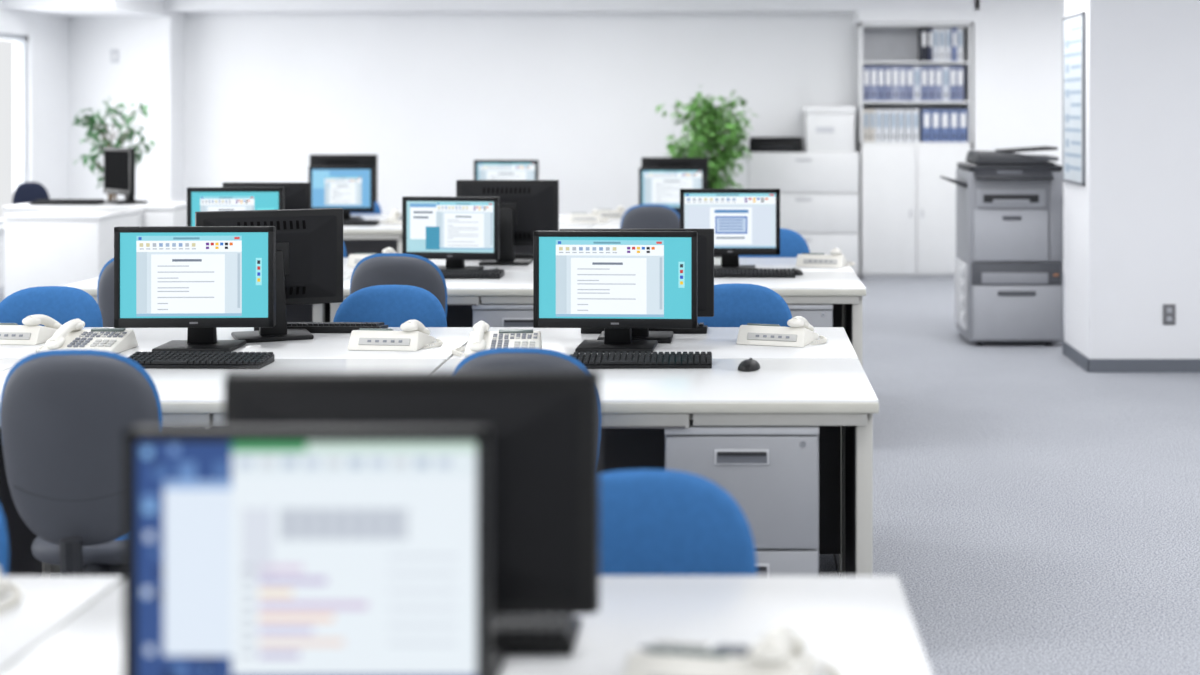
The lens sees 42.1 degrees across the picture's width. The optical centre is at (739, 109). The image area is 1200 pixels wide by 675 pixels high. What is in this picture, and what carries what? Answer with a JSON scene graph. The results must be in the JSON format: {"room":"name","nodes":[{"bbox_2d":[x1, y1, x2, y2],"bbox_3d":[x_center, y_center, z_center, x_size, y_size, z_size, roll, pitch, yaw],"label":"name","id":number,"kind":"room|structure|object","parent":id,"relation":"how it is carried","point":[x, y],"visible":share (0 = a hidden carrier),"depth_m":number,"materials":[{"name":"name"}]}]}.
{"room":"open-plan office","nodes":[
{"label":"open-plan office","id":0,"kind":"room"},
{"bbox_2d":[0,0,68,285],"bbox_3d":[-6.075,0.200,6.300,0.150,2.600,15.800,0,0,0],"label":"wall","id":1,"kind":"structure","parent":0,"point":[47,35],"depth_m":13.41,"materials":[{"name":"paint"}]},
{"bbox_2d":[0,33,26,230],"bbox_3d":[-6.025,0.170,11.360,0.170,1.600,3.560,0,0,0],"label":"window","id":2,"kind":"structure","parent":1,"relation":"in","point":[21,40],"depth_m":13.07,"materials":[{"name":"white metal"}]},
{"bbox_2d":[2,0,169,16],"bbox_3d":[-5.545,-0.965,13.225,0.910,0.270,1.250,0,0,0],"label":"trim","id":3,"kind":"structure","parent":1,"relation":"attached to","point":[66,8],"depth_m":12.90,"materials":[{"name":"paint"}]},
{"bbox_2d":[184,13,856,213],"bbox_3d":[-0.700,0.200,14.275,10.800,2.600,0.150,0,0,0],"label":"wall","id":4,"kind":"structure","parent":0,"point":[432,95],"depth_m":14.20,"materials":[{"name":"paint"}]},
{"bbox_2d":[69,11,183,200],"bbox_3d":[-5.545,0.200,14.025,0.910,2.600,0.350,0,0,0],"label":"wall","id":5,"kind":"structure","parent":4,"relation":"attached to","point":[149,70],"depth_m":13.85,"materials":[{"name":"paint"}]},
{"bbox_2d":[164,0,979,12],"bbox_3d":[-1.485,-0.993,13.950,7.210,0.215,0.500,0,0,0],"label":"ceiling","id":6,"kind":"structure","parent":4,"relation":"attached to","point":[181,6],"depth_m":13.70,"materials":[{"name":"paint"}]},
{"bbox_2d":[855,10,973,24],"bbox_3d":[1.561,-0.830,13.955,1.022,0.110,0.490,0,0,0],"label":"trim","id":7,"kind":"structure","parent":4,"relation":"attached to","point":[861,16],"depth_m":13.71,"materials":[{"name":"paint"}]},
{"bbox_2d":[971,0,1064,272],"bbox_3d":[3.336,0.200,13.950,2.528,2.600,0.500,0,0,0],"label":"wall","id":8,"kind":"structure","parent":4,"relation":"attached to","point":[1017,44],"depth_m":13.70,"materials":[{"name":"paint"}]},
{"bbox_2d":[0,274,1199,674],"bbox_3d":[-0.700,1.530,6.300,10.600,0.060,15.800,0,0,0],"label":"floor","id":9,"kind":"structure","parent":0,"point":[1036,512],"depth_m":6.02,"materials":[{"name":"grey carpet"}]},
{"bbox_2d":[0,507,8,575],"bbox_3d":[-1.528,1.077,2.638,0.508,0.845,0.537,0,0,0],"label":"office chair","id":10,"kind":"object","parent":9,"relation":"on","point":[4,554],"visible":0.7,"depth_m":2.81,"materials":[{"name":"blue fabric"}]},
{"bbox_2d":[12,182,49,204],"bbox_3d":[-5.018,1.012,11.125,0.508,0.975,0.537,0,0,-43],"label":"office chair","id":11,"kind":"object","parent":9,"relation":"on","point":[27,192],"visible":0.08,"depth_m":11.26,"materials":[{"name":"blue fabric"}]},
{"bbox_2d":[0,286,102,326],"bbox_3d":[-2.575,1.080,5.578,0.508,0.840,0.537,0,0,0],"label":"office chair","id":12,"kind":"object","parent":9,"relation":"on","point":[63,304],"visible":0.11,"depth_m":5.77,"materials":[{"name":"blue fabric"}]},
{"bbox_2d":[0,327,113,358],"bbox_3d":[-2.858,1.140,5.224,1.288,0.720,0.700,0,0,0],"label":"office desk","id":13,"kind":"object","parent":9,"relation":"on","point":[6,351],"visible":0.04,"depth_m":5.03,"materials":[{"name":"white laminate"}]},
{"bbox_2d":[0,314,61,344],"bbox_3d":[-2.415,0.733,5.248,0.284,0.094,0.207,0,0,6],"label":"desk phone","id":14,"kind":"object","parent":13,"relation":"on","point":[30,333],"visible":0.81,"depth_m":5.17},
{"bbox_2d":[0,576,122,673],"bbox_3d":[-1.680,1.140,2.254,1.294,0.720,0.700,0,0,0],"label":"office desk","id":15,"kind":"object","parent":9,"relation":"on","point":[48,603],"visible":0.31,"depth_m":2.44,"materials":[{"name":"white laminate"}]},
{"bbox_2d":[0,569,22,611],"bbox_3d":[-1.275,0.733,2.421,0.284,0.094,0.207,0,0,0],"label":"desk phone","id":16,"kind":"object","parent":15,"relation":"on","point":[6,585],"visible":1,"depth_m":2.46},
{"bbox_2d":[5,209,143,295],"bbox_3d":[-4.125,1.067,9.643,0.570,0.865,0.685,0,0,0],"label":"counter","id":17,"kind":"object","parent":9,"relation":"on","point":[52,247],"visible":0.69,"depth_m":9.30,"materials":[{"name":"white metal"}]},
{"bbox_2d":[5,209,143,220],"bbox_3d":[-4.125,0.650,9.643,0.570,0.030,0.685,0,0,0],"label":"countertop","id":18,"kind":"structure","parent":17,"relation":"on","point":[52,214],"depth_m":9.42,"materials":[{"name":"white laminate"}]},
{"bbox_2d":[0,349,162,575],"bbox_3d":[-1.625,1.039,3.972,0.508,0.922,0.537,0,0,-3],"label":"office chair","id":19,"kind":"object","parent":9,"relation":"on","point":[65,415],"visible":0.56,"depth_m":3.75,"materials":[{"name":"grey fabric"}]},
{"bbox_2d":[2,201,186,298],"bbox_3d":[-4.202,1.060,10.300,1.115,0.880,0.600,0,0,0],"label":"office desk","id":20,"kind":"object","parent":9,"relation":"on","point":[156,213],"visible":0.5,"depth_m":10.00,"materials":[{"name":"laminate"}]},
{"bbox_2d":[2,201,186,210],"bbox_3d":[-4.202,0.635,10.300,1.115,0.030,0.600,0,0,0],"label":"countertop","id":21,"kind":"structure","parent":20,"relation":"on","point":[150,205],"depth_m":10.00,"materials":[{"name":"white laminate"}]},
{"bbox_2d":[29,199,104,204],"bbox_3d":[-4.420,0.604,10.180,0.440,0.032,0.140,0,0,0],"label":"keyboard","id":22,"kind":"object","parent":21,"relation":"on","point":[40,201],"visible":1,"depth_m":10.14,"materials":[{"name":"black plastic"}]},
{"bbox_2d":[103,147,146,203],"bbox_3d":[-4.088,0.435,10.321,0.190,0.370,0.460,0,0,-43],"label":"computer monitor","id":23,"kind":"object","parent":21,"relation":"on","point":[118,163],"visible":1,"depth_m":10.26,"materials":[{"name":"black plastic"}]},
{"bbox_2d":[97,258,113,326],"bbox_3d":[-2.504,1.047,6.672,0.508,0.905,0.537,0,0,-6],"label":"office chair","id":24,"kind":"object","parent":9,"relation":"on","point":[105,288],"visible":0.04,"depth_m":6.44,"materials":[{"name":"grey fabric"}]},
{"bbox_2d":[72,97,154,199],"bbox_3d":[-4.862,0.692,12.021,0.615,1.616,0.450,0,0,-20],"label":"ficus tree","id":25,"kind":"object","parent":9,"relation":"on","point":[91,122],"visible":0.52,"depth_m":11.98,"materials":[{"name":"green plant"}]},
{"bbox_2d":[64,271,352,321],"bbox_3d":[-2.418,1.140,7.146,1.184,0.720,0.700,0,0,0],"label":"office desk","id":26,"kind":"object","parent":9,"relation":"on","point":[304,312],"visible":0.02,"depth_m":7.01,"materials":[{"name":"white laminate"}]},
{"bbox_2d":[0,359,445,575],"bbox_3d":[-1.564,1.140,4.516,1.288,0.720,0.700,0,0,0],"label":"office desk","id":27,"kind":"object","parent":9,"relation":"on","point":[188,397],"visible":0.11,"depth_m":4.59,"materials":[{"name":"white laminate"}]},
{"bbox_2d":[128,351,274,368],"bbox_3d":[-1.664,0.764,4.740,0.440,0.032,0.140,0,0,1],"label":"keyboard","id":28,"kind":"object","parent":27,"relation":"on","point":[147,360],"visible":0.95,"depth_m":4.70,"materials":[{"name":"black plastic"}]},
{"bbox_2d":[50,327,472,575],"bbox_3d":[-1.564,1.140,5.224,1.288,0.720,0.700,0,0,0],"label":"office desk","id":29,"kind":"object","parent":9,"relation":"on","point":[323,345],"visible":0.19,"depth_m":5.13,"materials":[{"name":"white laminate"}]},
{"bbox_2d":[35,319,137,352],"bbox_3d":[-2.129,0.733,5.021,0.284,0.094,0.207,0,0,3],"label":"desk phone","id":30,"kind":"object","parent":29,"relation":"on","point":[71,335],"visible":0.98,"depth_m":5.00,"materials":[{"name":"plastic"}]},
{"bbox_2d":[114,226,275,351],"bbox_3d":[-1.763,0.579,5.060,0.510,0.403,0.190,0,0,-2],"label":"computer monitor","id":31,"kind":"object","parent":29,"relation":"on","point":[201,280],"visible":1,"depth_m":5.00,"materials":[{"name":"black plastic"}]},
{"bbox_2d":[195,208,342,342],"bbox_3d":[-1.601,0.562,5.305,0.490,0.435,0.190,0,0,-24],"label":"computer monitor","id":32,"kind":"object","parent":29,"relation":"on","point":[309,242],"visible":0.69,"depth_m":5.35,"materials":[{"name":"black plastic"}]},
{"bbox_2d":[254,322,387,332],"bbox_3d":[-1.479,0.764,5.485,0.440,0.032,0.140,0,0,0],"label":"keyboard","id":33,"kind":"object","parent":29,"relation":"on","point":[312,327],"visible":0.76,"depth_m":5.42,"materials":[{"name":"black plastic"}]},
{"bbox_2d":[348,320,442,350],"bbox_3d":[-1.126,0.733,5.118,0.284,0.094,0.207,0,0,6],"label":"desk phone","id":34,"kind":"object","parent":29,"relation":"on","point":[414,336],"visible":1,"depth_m":5.04,"materials":[{"name":"plastic"}]},
{"bbox_2d":[343,258,354,270],"bbox_3d":[-2.418,1.140,7.854,1.184,0.720,0.700,0,0,0],"label":"office desk","id":35,"kind":"object","parent":9,"relation":"on","point":[345,260],"visible":0.02,"depth_m":7.68,"materials":[{"name":"white laminate"}]},
{"bbox_2d":[187,187,283,225],"bbox_3d":[-2.446,0.578,7.560,0.460,0.405,0.190,0,0,-2],"label":"computer monitor","id":36,"kind":"object","parent":35,"relation":"on","point":[199,199],"visible":0.46,"depth_m":7.50,"materials":[{"name":"black plastic"}]},
{"bbox_2d":[223,182,311,208],"bbox_3d":[-2.418,0.575,7.860,0.460,0.410,0.190,0,0,6],"label":"computer monitor","id":37,"kind":"object","parent":35,"relation":"on","point":[296,195],"visible":0.1,"depth_m":7.87,"materials":[{"name":"black plastic"}]},
{"bbox_2d":[351,214,389,220],"bbox_3d":[-2.800,1.140,11.254,1.194,0.720,0.700,0,0,0],"label":"office desk","id":38,"kind":"object","parent":9,"relation":"on","point":[381,217],"visible":0.03,"depth_m":11.35,"materials":[{"name":"white laminate"}]},
{"bbox_2d":[310,154,376,218],"bbox_3d":[-2.849,0.550,11.090,0.480,0.460,0.190,0,0,0],"label":"computer monitor","id":39,"kind":"object","parent":38,"relation":"on","point":[315,159],"visible":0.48,"depth_m":11.12,"materials":[{"name":"black plastic"}]},
{"bbox_2d":[343,223,401,257],"bbox_3d":[-2.800,1.140,10.546,1.194,0.720,0.700,0,0,0],"label":"office desk","id":40,"kind":"object","parent":9,"relation":"on","point":[356,239],"visible":0.07,"depth_m":10.38,"materials":[{"name":"white laminate"}]},
{"bbox_2d":[309,166,373,219],"bbox_3d":[-2.767,0.585,10.810,0.450,0.390,0.190,0,0,0],"label":"computer monitor","id":41,"kind":"object","parent":40,"relation":"on","point":[348,188],"visible":0.94,"depth_m":10.75,"materials":[{"name":"glass"}]},
{"bbox_2d":[333,285,446,326],"bbox_3d":[-1.298,1.077,5.578,0.508,0.845,0.537,0,0,0],"label":"office chair","id":42,"kind":"object","parent":9,"relation":"on","point":[393,305],"visible":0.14,"depth_m":5.77,"materials":[{"name":"blue fabric"}]},
{"bbox_2d":[350,253,446,316],"bbox_3d":[-1.420,1.047,6.672,0.508,0.905,0.537,0,0,5],"label":"office chair","id":43,"kind":"object","parent":9,"relation":"on","point":[383,268],"visible":0.1,"depth_m":6.43,"materials":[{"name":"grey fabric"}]},
{"bbox_2d":[330,271,532,326],"bbox_3d":[-1.228,1.140,7.146,1.184,0.720,0.700,0,0,0],"label":"office desk","id":44,"kind":"object","parent":9,"relation":"on","point":[515,287],"visible":0.2,"depth_m":6.83,"materials":[{"name":"white laminate"}]},
{"bbox_2d":[441,269,503,278],"bbox_3d":[-1.328,0.764,7.220,0.440,0.032,0.140,0,0,0],"label":"keyboard","id":45,"kind":"object","parent":44,"relation":"on","point":[448,274],"visible":0.66,"depth_m":7.18,"materials":[{"name":"black plastic"}]},
{"bbox_2d":[0,576,931,674],"bbox_3d":[-0.380,1.140,2.254,1.294,0.720,0.700,0,0,0],"label":"office desk","id":46,"kind":"object","parent":9,"relation":"on","point":[860,625],"visible":0.47,"depth_m":2.35,"materials":[{"name":"white laminate"}]},
{"bbox_2d":[224,371,599,674],"bbox_3d":[-0.456,0.573,2.110,0.520,0.415,0.190,0,0,0],"label":"computer monitor","id":47,"kind":"object","parent":46,"relation":"on","point":[544,425],"visible":0.54,"depth_m":2.13,"materials":[{"name":"black plastic"}]},
{"bbox_2d":[492,615,581,654],"bbox_3d":[-0.460,0.764,2.285,0.440,0.032,0.140,0,0,0],"label":"keyboard","id":48,"kind":"object","parent":46,"relation":"on","point":[516,634],"visible":0.21,"depth_m":2.23,"materials":[{"name":"black plastic"}]},
{"bbox_2d":[624,623,842,674],"bbox_3d":[-0.001,0.733,2.096,0.284,0.094,0.207,0,0,11],"label":"desk phone","id":49,"kind":"object","parent":46,"relation":"on","point":[780,651],"visible":1,"depth_m":2.04,"materials":[{"name":"plastic"}]},
{"bbox_2d":[429,259,532,270],"bbox_3d":[-1.228,1.140,7.854,1.184,0.720,0.700,0,0,0],"label":"office desk","id":50,"kind":"object","parent":9,"relation":"on","point":[439,262],"visible":0.02,"depth_m":7.72,"materials":[{"name":"white laminate"}]},
{"bbox_2d":[347,247,395,266],"bbox_3d":[-1.813,0.733,7.801,0.284,0.094,0.207,0,0,0],"label":"desk phone","id":51,"kind":"object","parent":50,"relation":"on","point":[353,259],"visible":0.41,"depth_m":7.72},
{"bbox_2d":[402,196,499,269],"bbox_3d":[-1.387,0.599,7.510,0.475,0.362,0.190,0,0,7],"label":"computer monitor","id":52,"kind":"object","parent":50,"relation":"on","point":[456,230],"visible":0.95,"depth_m":7.45,"materials":[{"name":"black plastic"}]},
{"bbox_2d":[456,180,558,265],"bbox_3d":[-1.185,0.569,7.860,0.520,0.423,0.190,0,0,0],"label":"computer monitor","id":53,"kind":"object","parent":50,"relation":"on","point":[527,207],"visible":0.73,"depth_m":7.87,"materials":[{"name":"black plastic"}]},
{"bbox_2d":[472,304,532,326],"bbox_3d":[-0.970,1.179,7.093,0.418,0.643,0.573,0,0,0],"label":"drawer pedestal","id":54,"kind":"object","parent":9,"relation":"on","point":[495,315],"visible":0.13,"depth_m":6.81,"materials":[{"name":"silver metal"}]},
{"bbox_2d":[454,348,601,446],"bbox_3d":[-0.547,1.050,4.142,0.508,0.900,0.537,0,0,3],"label":"office chair","id":55,"kind":"object","parent":9,"relation":"on","point":[497,359],"visible":0.05,"depth_m":3.90,"materials":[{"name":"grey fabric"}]},
{"bbox_2d":[514,221,594,253],"bbox_3d":[-1.600,1.140,10.546,1.194,0.720,0.700,0,0,0],"label":"office desk","id":56,"kind":"object","parent":9,"relation":"on","point":[562,224],"visible":0.05,"depth_m":10.65,"materials":[{"name":"white laminate"}]},
{"bbox_2d":[474,160,538,179],"bbox_3d":[-1.638,0.565,10.910,0.450,0.430,0.190,0,0,0],"label":"computer monitor","id":57,"kind":"object","parent":56,"relation":"on","point":[483,169],"visible":0.41,"depth_m":10.85,"materials":[{"name":"glass"}]},
{"bbox_2d":[567,209,608,222],"bbox_3d":[-1.056,0.733,10.800,0.284,0.094,0.207,0,0,0],"label":"desk phone","id":58,"kind":"object","parent":56,"relation":"on","point":[595,217],"visible":1,"depth_m":10.71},
{"bbox_2d":[620,204,679,228],"bbox_3d":[-0.568,1.050,10.122,0.508,0.900,0.537,0,0,0],"label":"office chair","id":59,"kind":"object","parent":9,"relation":"on","point":[643,216],"visible":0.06,"depth_m":9.88,"materials":[{"name":"grey fabric"}]},
{"bbox_2d":[450,327,857,575],"bbox_3d":[-0.270,1.140,5.224,1.288,0.720,0.700,0,0,0],"label":"office desk","id":60,"kind":"object","parent":9,"relation":"on","point":[721,341],"visible":0.2,"depth_m":5.13,"materials":[{"name":"white laminate"}]},
{"bbox_2d":[451,321,541,357],"bbox_3d":[-0.782,0.733,4.978,0.284,0.094,0.207,0,0,-5],"label":"desk phone","id":61,"kind":"object","parent":60,"relation":"on","point":[480,338],"visible":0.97,"depth_m":4.96,"materials":[{"name":"plastic"}]},
{"bbox_2d":[533,231,697,352],"bbox_3d":[-0.401,0.586,5.060,0.530,0.388,0.190,0,0,2],"label":"computer monitor","id":62,"kind":"object","parent":60,"relation":"on","point":[617,282],"visible":1,"depth_m":5.00,"materials":[{"name":"black plastic"}]},
{"bbox_2d":[559,229,713,342],"bbox_3d":[-0.354,0.594,5.270,0.530,0.372,0.190,0,0,0],"label":"computer monitor","id":63,"kind":"object","parent":60,"relation":"on","point":[705,236],"visible":0.16,"depth_m":5.30,"materials":[{"name":"black plastic"}]},
{"bbox_2d":[581,323,707,333],"bbox_3d":[-0.336,0.764,5.475,0.440,0.032,0.140,0,0,0],"label":"keyboard","id":64,"kind":"object","parent":60,"relation":"on","point":[701,328],"visible":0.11,"depth_m":5.40,"materials":[{"name":"black plastic"}]},
{"bbox_2d":[736,316,826,346],"bbox_3d":[0.151,0.733,5.213,0.284,0.094,0.207,0,0,17],"label":"desk phone","id":65,"kind":"object","parent":60,"relation":"on","point":[800,333],"visible":1,"depth_m":5.14,"materials":[{"name":"plastic"}]},
{"bbox_2d":[589,221,720,257],"bbox_3d":[-0.400,1.140,10.546,1.194,0.720,0.700,0,0,0],"label":"office desk","id":66,"kind":"object","parent":9,"relation":"on","point":[610,224],"visible":0.09,"depth_m":10.47,"materials":[{"name":"white laminate"}]},
{"bbox_2d":[639,168,704,213],"bbox_3d":[-0.472,0.590,10.810,0.460,0.380,0.190,0,0,0],"label":"computer monitor","id":67,"kind":"object","parent":66,"relation":"on","point":[662,186],"visible":0.71,"depth_m":10.75,"materials":[{"name":"glass"}]},
{"bbox_2d":[436,359,878,575],"bbox_3d":[-0.270,1.140,4.516,1.288,0.720,0.700,0,0,0],"label":"office desk","id":68,"kind":"object","parent":9,"relation":"on","point":[837,396],"visible":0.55,"depth_m":4.37,"materials":[{"name":"white laminate"}]},
{"bbox_2d":[570,351,711,368],"bbox_3d":[-0.306,0.764,4.740,0.440,0.032,0.140,0,0,-1],"label":"keyboard","id":69,"kind":"object","parent":68,"relation":"on","point":[594,360],"visible":0.91,"depth_m":4.70,"materials":[{"name":"black plastic"}]},
{"bbox_2d":[600,469,756,575],"bbox_3d":[-0.167,1.082,2.638,0.508,0.835,0.537,0,0,-3],"label":"office chair","id":70,"kind":"object","parent":9,"relation":"on","point":[654,522],"visible":0.25,"depth_m":2.83,"materials":[{"name":"blue fabric"}]},
{"bbox_2d":[656,85,758,188],"bbox_3d":[-0.294,0.646,13.046,0.828,1.708,0.816,0,0,11],"label":"ficus tree","id":71,"kind":"object","parent":9,"relation":"on","point":[708,120],"visible":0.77,"depth_m":12.96,"materials":[{"name":"green plant"}]},
{"bbox_2d":[664,420,818,575],"bbox_3d":[0.005,1.179,4.460,0.418,0.643,0.573,0,0,0],"label":"drawer pedestal","id":72,"kind":"object","parent":9,"relation":"on","point":[771,472],"visible":0.44,"depth_m":4.18,"materials":[{"name":"silver metal"}]},
{"bbox_2d":[698,283,791,326],"bbox_3d":[-0.015,1.075,5.578,0.508,0.850,0.537,0,0,0],"label":"office chair","id":73,"kind":"object","parent":9,"relation":"on","point":[735,304],"visible":0.06,"depth_m":5.77,"materials":[{"name":"blue fabric"}]},
{"bbox_2d":[739,228,809,257],"bbox_3d":[0.179,1.070,8.178,0.508,0.860,0.537,0,0,0],"label":"office chair","id":74,"kind":"object","parent":9,"relation":"on","point":[792,244],"visible":0.06,"depth_m":8.36,"materials":[{"name":"blue fabric"}]},
{"bbox_2d":[714,258,852,270],"bbox_3d":[-0.038,1.140,7.854,1.184,0.720,0.700,0,0,0],"label":"office desk","id":75,"kind":"object","parent":9,"relation":"on","point":[762,263],"visible":0.06,"depth_m":7.83,"materials":[{"name":"white laminate"}]},
{"bbox_2d":[796,248,854,267],"bbox_3d":[0.435,0.733,7.776,0.284,0.094,0.207,0,0,11],"label":"desk phone","id":76,"kind":"object","parent":75,"relation":"on","point":[837,259],"visible":1,"depth_m":7.69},
{"bbox_2d":[714,271,865,364],"bbox_3d":[-0.038,1.140,7.146,1.184,0.720,0.700,0,0,0],"label":"office desk","id":77,"kind":"object","parent":9,"relation":"on","point":[844,290],"visible":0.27,"depth_m":6.83,"materials":[{"name":"white laminate"}]},
{"bbox_2d":[680,189,779,269],"bbox_3d":[-0.048,0.581,7.560,0.485,0.398,0.190,0,0,0],"label":"computer monitor","id":78,"kind":"object","parent":77,"relation":"on","point":[743,221],"visible":0.92,"depth_m":7.50,"materials":[{"name":"black plastic"}]},
{"bbox_2d":[714,268,794,277],"bbox_3d":[0.037,0.764,7.270,0.440,0.032,0.140,0,0,0],"label":"keyboard","id":79,"kind":"object","parent":77,"relation":"on","point":[754,273],"visible":0.91,"depth_m":7.23,"materials":[{"name":"black plastic"}]},
{"bbox_2d":[748,151,858,275],"bbox_3d":[0.563,0.938,13.942,0.985,1.125,0.496,0,0,0],"label":"storage cabinet","id":80,"kind":"object","parent":9,"relation":"on","point":[819,191],"visible":0.63,"depth_m":13.70,"materials":[{"name":"white metal"}]},
{"bbox_2d":[749,137,802,151],"bbox_3d":[0.320,0.309,13.908,0.480,0.131,0.304,0,0,0],"label":"printer","id":81,"kind":"object","parent":80,"relation":"on","point":[756,144],"visible":1,"depth_m":13.76,"materials":[{"name":"black plastic"}]},
{"bbox_2d":[804,106,855,151],"bbox_3d":[0.805,0.170,13.930,0.450,0.410,0.360,0,0,0],"label":"storage box","id":82,"kind":"object","parent":80,"relation":"on","point":[827,128],"visible":1,"depth_m":13.76,"materials":[{"name":"white cardboard"}]},
{"bbox_2d":[787,304,832,326],"bbox_3d":[0.200,1.179,7.093,0.418,0.643,0.573,0,0,0],"label":"drawer pedestal","id":83,"kind":"object","parent":9,"relation":"on","point":[817,315],"visible":0.12,"depth_m":6.81,"materials":[{"name":"silver metal"}]},
{"bbox_2d":[857,144,970,278],"bbox_3d":[1.560,0.905,13.941,0.970,1.190,0.498,0,0,0],"label":"base cabinet","id":84,"kind":"object","parent":9,"relation":"on","point":[907,212],"visible":0.86,"depth_m":13.70,"materials":[{"name":"white metal"}]},
{"bbox_2d":[857,23,971,144],"bbox_3d":[1.560,-0.230,13.910,0.990,1.080,0.380,0,0,0],"label":"bookcase","id":85,"kind":"object","parent":84,"relation":"on","point":[878,44],"visible":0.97,"depth_m":14.05,"materials":[{"name":"white metal"}]},
{"bbox_2d":[884,66,891,100],"bbox_3d":[1.317,-0.235,13.889,0.060,0.310,0.261,0,0,0],"label":"ring binder","id":86,"kind":"object","parent":85,"relation":"on","point":[887,69],"visible":0.79,"depth_m":13.76,"materials":[{"name":"blue plastic"}]},
{"bbox_2d":[889,109,896,141],"bbox_3d":[1.364,0.140,13.889,0.058,0.290,0.261,0,0,0],"label":"ring binder","id":87,"kind":"object","parent":85,"relation":"on","point":[892,112],"visible":0.84,"depth_m":13.76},
{"bbox_2d":[904,109,911,141],"bbox_3d":[1.496,0.140,13.889,0.058,0.290,0.261,0,0,0],"label":"ring binder","id":88,"kind":"object","parent":85,"relation":"on","point":[907,112],"visible":0.84,"depth_m":13.76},
{"bbox_2d":[913,66,920,100],"bbox_3d":[1.573,-0.235,13.889,0.060,0.310,0.261,0,0,0],"label":"ring binder","id":89,"kind":"object","parent":85,"relation":"on","point":[916,69],"visible":0.81,"depth_m":13.76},
{"bbox_2d":[918,28,926,60],"bbox_3d":[1.635,-0.580,13.889,0.048,0.295,0.261,0,0,0],"label":"ring binder","id":90,"kind":"object","parent":85,"relation":"on","point":[922,33],"visible":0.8,"depth_m":13.76,"materials":[{"name":"plastic"}]},
{"bbox_2d":[919,109,930,141],"bbox_3d":[1.658,0.140,13.889,0.073,0.290,0.261,0,0,0],"label":"ring binder","id":91,"kind":"object","parent":85,"relation":"on","point":[924,114],"visible":1,"depth_m":13.76,"materials":[{"name":"blue plastic"}]},
{"bbox_2d":[931,109,939,141],"bbox_3d":[1.739,0.140,13.889,0.073,0.290,0.261,0,0,0],"label":"ring binder","id":92,"kind":"object","parent":85,"relation":"on","point":[935,113],"visible":0.87,"depth_m":13.76,"materials":[{"name":"blue plastic"}]},
{"bbox_2d":[940,109,948,141],"bbox_3d":[1.820,0.140,13.889,0.073,0.290,0.261,0,0,0],"label":"ring binder","id":93,"kind":"object","parent":85,"relation":"on","point":[944,113],"visible":0.88,"depth_m":13.76,"materials":[{"name":"blue plastic"}]},
{"bbox_2d":[949,66,956,100],"bbox_3d":[1.893,-0.235,13.889,0.060,0.310,0.261,0,0,0],"label":"ring binder","id":94,"kind":"object","parent":85,"relation":"on","point":[952,69],"visible":0.83,"depth_m":13.76,"materials":[{"name":"blue plastic"}]},
{"bbox_2d":[949,109,957,141],"bbox_3d":[1.901,0.140,13.889,0.073,0.290,0.261,0,0,0],"label":"ring binder","id":95,"kind":"object","parent":85,"relation":"on","point":[953,113],"visible":0.88,"depth_m":13.76,"materials":[{"name":"blue plastic"}]},
{"bbox_2d":[958,109,966,141],"bbox_3d":[1.982,0.140,13.889,0.073,0.290,0.261,0,0,0],"label":"ring binder","id":96,"kind":"object","parent":85,"relation":"on","point":[962,113],"visible":0.86,"depth_m":13.76,"materials":[{"name":"blue plastic"}]},
{"bbox_2d":[940,146,1062,344],"bbox_3d":[1.690,0.869,10.070,0.720,1.262,0.700,0,0,0],"label":"photocopier","id":97,"kind":"object","parent":9,"relation":"on","point":[1009,258],"visible":0.99,"depth_m":9.80,"materials":[{"name":"grey plastic"}]},
{"bbox_2d":[940,176,966,187],"bbox_3d":[1.393,0.467,10.090,0.125,0.062,0.420,0,0,0],"label":"tray","id":98,"kind":"object","parent":97,"relation":"on","point":[961,181],"depth_m":9.99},
{"bbox_2d":[955,258,967,329],"bbox_3d":[1.438,1.190,10.080,0.027,0.420,0.440,0,0,0],"label":"panel","id":99,"kind":"object","parent":97,"relation":"on","point":[961,264],"depth_m":9.91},
{"bbox_3d":[-0.400,1.140,11.254,1.194,0.720,0.700,0,0,0],"label":"office desk","id":100,"kind":"object","parent":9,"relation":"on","visible":0},
{"bbox_2d":[597,205,624,218],"bbox_3d":[-0.915,0.733,11.200,0.284,0.094,0.207,0,0,0],"label":"desk phone","id":101,"kind":"object","parent":100,"relation":"on","point":[605,213],"visible":0.66,"depth_m":11.11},
{"bbox_2d":[641,157,707,214],"bbox_3d":[-0.468,0.560,11.090,0.480,0.440,0.190,0,0,0],"label":"computer monitor","id":102,"kind":"object","parent":100,"relation":"on","point":[646,162],"visible":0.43,"depth_m":11.12,"materials":[{"name":"black plastic"}]},
{"bbox_3d":[-0.380,1.140,1.546,1.294,0.720,0.700,0,0,0],"label":"office desk","id":103,"kind":"object","parent":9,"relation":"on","visible":0},
{"bbox_2d":[124,426,491,674],"bbox_3d":[-0.518,0.581,1.910,0.435,0.398,0.190,0,0,0],"label":"computer monitor","id":104,"kind":"object","parent":103,"relation":"on","point":[249,550],"visible":1,"depth_m":1.85,"materials":[{"name":"glass"}]},
{"bbox_2d":[1065,0,1199,358],"bbox_3d":[3.300,0.200,9.210,2.600,2.600,0.680,0,0,0],"label":"pillar","id":105,"kind":"structure","parent":0,"point":[1132,233],"depth_m":8.87,"materials":[{"name":"paint"}]},
{"bbox_2d":[1062,12,1085,185],"bbox_3d":[1.991,-0.065,9.250,0.018,1.010,0.560,0,0,0],"label":"notice board","id":106,"kind":"object","parent":105,"relation":"attached to","point":[1074,25],"visible":1,"depth_m":9.20,"materials":[{"name":"paper"}]},
{"bbox_2d":[1062,341,1199,371],"bbox_3d":[3.294,1.462,9.209,2.612,0.075,0.702,0,0,0],"label":"baseboard","id":107,"kind":"structure","parent":105,"relation":"attached to","point":[1089,365],"depth_m":8.86,"materials":[{"name":"plastic"}]},
{"bbox_2d":[1163,304,1175,324],"bbox_3d":[2.455,1.170,8.864,0.072,0.118,0.012,0,0,0],"label":"wall outlet","id":108,"kind":"object","parent":105,"relation":"attached to","point":[1169,310],"visible":1,"depth_m":8.86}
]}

